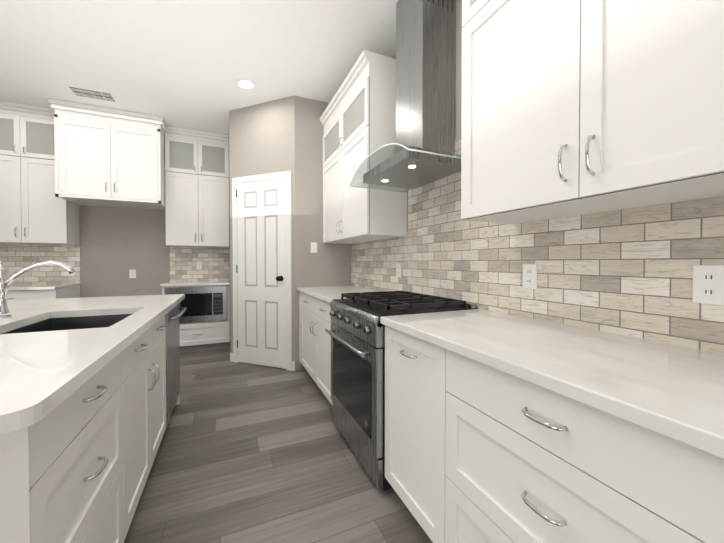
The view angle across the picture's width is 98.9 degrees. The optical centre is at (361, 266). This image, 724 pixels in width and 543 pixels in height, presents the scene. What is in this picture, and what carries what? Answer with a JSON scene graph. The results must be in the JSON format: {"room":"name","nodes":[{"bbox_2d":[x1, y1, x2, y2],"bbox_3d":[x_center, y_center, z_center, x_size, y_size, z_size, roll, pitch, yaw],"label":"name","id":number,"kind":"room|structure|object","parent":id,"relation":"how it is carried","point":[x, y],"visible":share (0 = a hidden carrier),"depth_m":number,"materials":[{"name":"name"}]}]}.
{"room":"kitchen","nodes":[
{"label":"kitchen","id":0,"kind":"room"},
{"bbox_2d":[79,206,229,297],"bbox_3d":[-3.651,-0.364,4.082,6.103,2.970,0.120,0,1,-24],"label":"wall","id":1,"kind":"structure","parent":0,"point":[117,245],"depth_m":4.19,"materials":[{"name":"paint"}]},
{"bbox_2d":[0,105,79,244],"bbox_3d":[-3.982,-1.019,3.670,0.859,1.492,0.350,0,1,-24],"label":"upper cabinet","id":2,"kind":"object","parent":1,"relation":"attached to","point":[34,209],"depth_m":3.56,"materials":[{"name":"white paint"}]},
{"bbox_2d":[48,98,165,210],"bbox_3d":[-3.067,-1.315,3.899,1.067,1.057,0.652,0,1,-24],"label":"upper cabinet","id":3,"kind":"object","parent":1,"relation":"attached to","point":[109,157],"visible":0.98,"depth_m":3.63,"materials":[{"name":"white paint"}]},
{"bbox_2d":[0,240,229,283],"bbox_3d":[-3.617,-0.063,4.030,3.480,0.550,0.010,0,1,-24],"label":"backsplash","id":4,"kind":"structure","parent":1,"relation":"attached to","point":[14,258],"depth_m":3.97,"materials":[{"name":"tile"}]},
{"bbox_2d":[196,262,201,269],"bbox_3d":[-2.394,-0.015,4.553,0.072,0.116,0.008,0,1,-24],"label":"electrical outlet","id":5,"kind":"object","parent":4,"relation":"attached to","point":[198,265],"visible":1,"depth_m":4.55,"materials":[{"name":"white plastic"}]},
{"bbox_2d":[129,270,135,277],"bbox_3d":[-3.140,0.099,4.240,0.072,0.116,0.008,0,1,-24],"label":"electrical outlet","id":6,"kind":"object","parent":1,"relation":"attached to","point":[132,273],"visible":1,"depth_m":4.24,"materials":[{"name":"white plastic"}]},
{"bbox_2d":[164,126,228,247],"bbox_3d":[-2.304,-1.067,4.381,0.773,1.567,0.384,0,1,-24],"label":"upper cabinet","id":7,"kind":"object","parent":1,"relation":"attached to","point":[197,187],"visible":0.98,"depth_m":4.23,"materials":[{"name":"white paint"}]},
{"bbox_2d":[0,0,397,134],"bbox_3d":[-2.019,-1.840,0.464,6.223,0.080,8.020,0,1,-24],"label":"ceiling","id":8,"kind":"structure","parent":0,"point":[186,64],"depth_m":2.62,"materials":[{"name":"white paint"}]},
{"bbox_2d":[65,85,117,102],"bbox_3d":[-2.860,-1.833,3.294,0.380,0.011,0.210,0,1,-24],"label":"ceiling vent","id":9,"kind":"object","parent":8,"relation":"in","point":[91,93],"visible":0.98,"depth_m":3.27,"materials":[{"name":"white metal"}]},
{"bbox_2d":[236,78,255,89],"bbox_3d":[-1.168,-1.832,3.114,0.190,0.008,0.190,0,1,-24],"label":"recessed light","id":10,"kind":"object","parent":8,"relation":"in","point":[246,84],"visible":1,"depth_m":3.11,"materials":[{"name":"white glass"}]},
{"bbox_2d":[124,348,432,542],"bbox_3d":[-2.019,1.210,0.505,6.223,0.080,8.020,0,1,-24],"label":"floor","id":11,"kind":"structure","parent":0,"point":[249,453],"depth_m":1.73,"materials":[{"name":"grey wood"}]},
{"bbox_2d":[6,283,79,299],"bbox_3d":[-3.927,0.691,3.571,0.857,0.875,0.617,0,1,-24],"label":"base cabinet","id":12,"kind":"object","parent":11,"relation":"on","point":[39,291],"depth_m":3.42,"materials":[{"name":"white paint"}]},
{"bbox_2d":[8,283,77,290],"bbox_3d":[-4.306,0.238,3.386,1.700,0.035,0.642,0,1,-24],"label":"countertop","id":13,"kind":"structure","parent":12,"relation":"on","point":[12,287],"depth_m":3.42,"materials":[{"name":"white stone"}]},
{"bbox_2d":[0,296,186,542],"bbox_3d":[-1.504,0.722,1.245,1.164,0.875,2.461,0,1,-24],"label":"kitchen island","id":14,"kind":"object","parent":11,"relation":"on","point":[89,393],"depth_m":0.95,"materials":[{"name":"white paint"}]},
{"bbox_2d":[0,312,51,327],"bbox_3d":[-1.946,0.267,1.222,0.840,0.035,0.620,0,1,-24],"label":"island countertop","id":15,"kind":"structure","parent":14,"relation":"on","point":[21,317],"depth_m":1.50,"materials":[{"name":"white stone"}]},
{"bbox_2d":[0,324,143,407],"bbox_3d":[-1.415,0.274,0.692,1.390,0.035,0.775,0,1,-24],"label":"island countertop","id":16,"kind":"structure","parent":14,"relation":"on","point":[48,364],"depth_m":0.88,"materials":[{"name":"white stone"}]},
{"bbox_2d":[0,308,147,331],"bbox_3d":[-1.369,0.380,1.474,0.442,0.222,0.644,0,1,-24],"label":"sink","id":17,"kind":"object","parent":16,"relation":"in","point":[74,319],"depth_m":1.71,"materials":[{"name":"black metal"}]},
{"bbox_2d":[160,280,229,352],"bbox_3d":[-2.257,0.664,4.278,0.788,0.910,0.652,0,1,-24],"label":"base cabinet","id":18,"kind":"object","parent":11,"relation":"on","point":[204,319],"visible":0.81,"depth_m":4.05,"materials":[{"name":"white paint"}]},
{"bbox_2d":[297,285,381,403],"bbox_3d":[-0.173,0.682,2.927,0.652,0.910,1.234,0,1,-24],"label":"base cabinet","id":19,"kind":"object","parent":11,"relation":"on","point":[315,322],"visible":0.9,"depth_m":2.75,"materials":[{"name":"white paint"}]},
{"bbox_2d":[325,291,476,490],"bbox_3d":[0.193,0.672,1.995,0.706,0.955,0.752,0,1,-24],"label":"range","id":20,"kind":"object","parent":11,"relation":"on","point":[356,332],"visible":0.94,"depth_m":1.74,"materials":[{"name":"silver metal"}]},
{"bbox_2d":[385,325,427,534],"bbox_3d":[0.489,0.719,1.451,0.617,0.875,0.467,0,1,-24],"label":"base cabinet","id":21,"kind":"object","parent":11,"relation":"on","point":[406,358],"depth_m":1.36,"materials":[{"name":"white paint"}]},
{"bbox_2d":[428,345,723,542],"bbox_3d":[0.733,0.727,0.889,0.617,0.875,0.879,0,1,-24],"label":"base cabinet","id":22,"kind":"object","parent":11,"relation":"on","point":[503,428],"depth_m":0.76,"materials":[{"name":"white paint"}]},
{"bbox_2d":[380,309,723,460],"bbox_3d":[0.902,0.278,0.464,0.642,0.035,2.596,0,1,-24],"label":"countertop","id":23,"kind":"structure","parent":22,"relation":"on","point":[675,393],"depth_m":0.80,"materials":[{"name":"white stone"}]},
{"bbox_2d":[229,95,350,370],"bbox_3d":[-1.071,-0.365,4.169,1.303,2.970,1.780,0,1,-24],"label":"wall","id":24,"kind":"structure","parent":0,"point":[281,134],"depth_m":3.43,"materials":[{"name":"paint"}]},
{"bbox_2d":[232,171,291,370],"bbox_3d":[-1.142,0.046,3.505,0.585,2.165,0.586,0,1,-24],"label":"pantry door","id":25,"kind":"structure","parent":24,"relation":"in","point":[262,258],"depth_m":3.49,"materials":[{"name":"white paint"}]},
{"bbox_2d":[230,353,294,370],"bbox_3d":[-1.150,1.079,3.527,0.905,0.100,0.013,0,1,21],"label":"baseboard","id":26,"kind":"structure","parent":24,"relation":"attached to","point":[293,362],"depth_m":3.37,"materials":[{"name":"white paint"}]},
{"bbox_2d":[311,242,316,252],"bbox_3d":[-0.532,-0.210,3.430,0.072,0.116,0.009,0,1,-24],"label":"light switch","id":27,"kind":"object","parent":24,"relation":"attached to","point":[313,247],"visible":1,"depth_m":3.43,"materials":[{"name":"white plastic"}]},
{"bbox_2d":[392,0,477,308],"bbox_3d":[0.779,-0.332,1.702,0.120,2.970,8.020,0,1,-24],"label":"wall","id":28,"kind":"structure","parent":0,"point":[458,63],"depth_m":1.94,"materials":[{"name":"paint"}]},
{"bbox_2d":[320,50,406,243],"bbox_3d":[-0.054,-0.949,2.971,0.384,1.390,1.207,0,1,-24],"label":"upper cabinet","id":29,"kind":"object","parent":28,"relation":"attached to","point":[358,118],"visible":0.92,"depth_m":2.50,"materials":[{"name":"white paint"}]},
{"bbox_2d":[349,0,460,192],"bbox_3d":[0.298,-1.202,2.005,0.504,1.232,0.819,0,1,-24],"label":"range hood","id":30,"kind":"object","parent":28,"relation":"attached to","point":[423,154],"visible":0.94,"depth_m":1.93,"materials":[{"name":"silver metal"}]},
{"bbox_2d":[351,137,723,353],"bbox_3d":[0.755,-0.275,1.594,0.010,1.040,4.400,0,1,-24],"label":"backsplash","id":31,"kind":"structure","parent":28,"relation":"attached to","point":[627,272],"depth_m":1.30,"materials":[{"name":"tile"}]},
{"bbox_2d":[396,263,400,276],"bbox_3d":[0.308,0.031,2.603,0.008,0.116,0.072,0,1,-24],"label":"electrical outlet","id":32,"kind":"object","parent":31,"relation":"attached to","point":[398,269],"visible":1,"depth_m":2.60,"materials":[{"name":"white plastic"}]},
{"bbox_2d":[523,264,536,288],"bbox_3d":[0.798,0.046,1.476,0.008,0.116,0.072,0,1,-24],"label":"electrical outlet","id":33,"kind":"object","parent":31,"relation":"attached to","point":[530,276],"visible":1,"depth_m":1.47,"materials":[{"name":"white plastic"}]},
{"bbox_2d":[692,265,723,304],"bbox_3d":[1.038,0.054,0.925,0.008,0.116,0.072,0,1,-24],"label":"electrical outlet","id":34,"kind":"object","parent":31,"relation":"attached to","point":[708,284],"visible":1,"depth_m":0.93,"materials":[{"name":"white plastic"}]},
{"bbox_2d":[461,0,723,223],"bbox_3d":[0.833,-0.902,0.975,0.350,1.390,1.103,0,1,-24],"label":"upper cabinet","id":35,"kind":"object","parent":28,"relation":"attached to","point":[575,107],"visible":1,"depth_m":0.92,"materials":[{"name":"white paint"}]}
]}

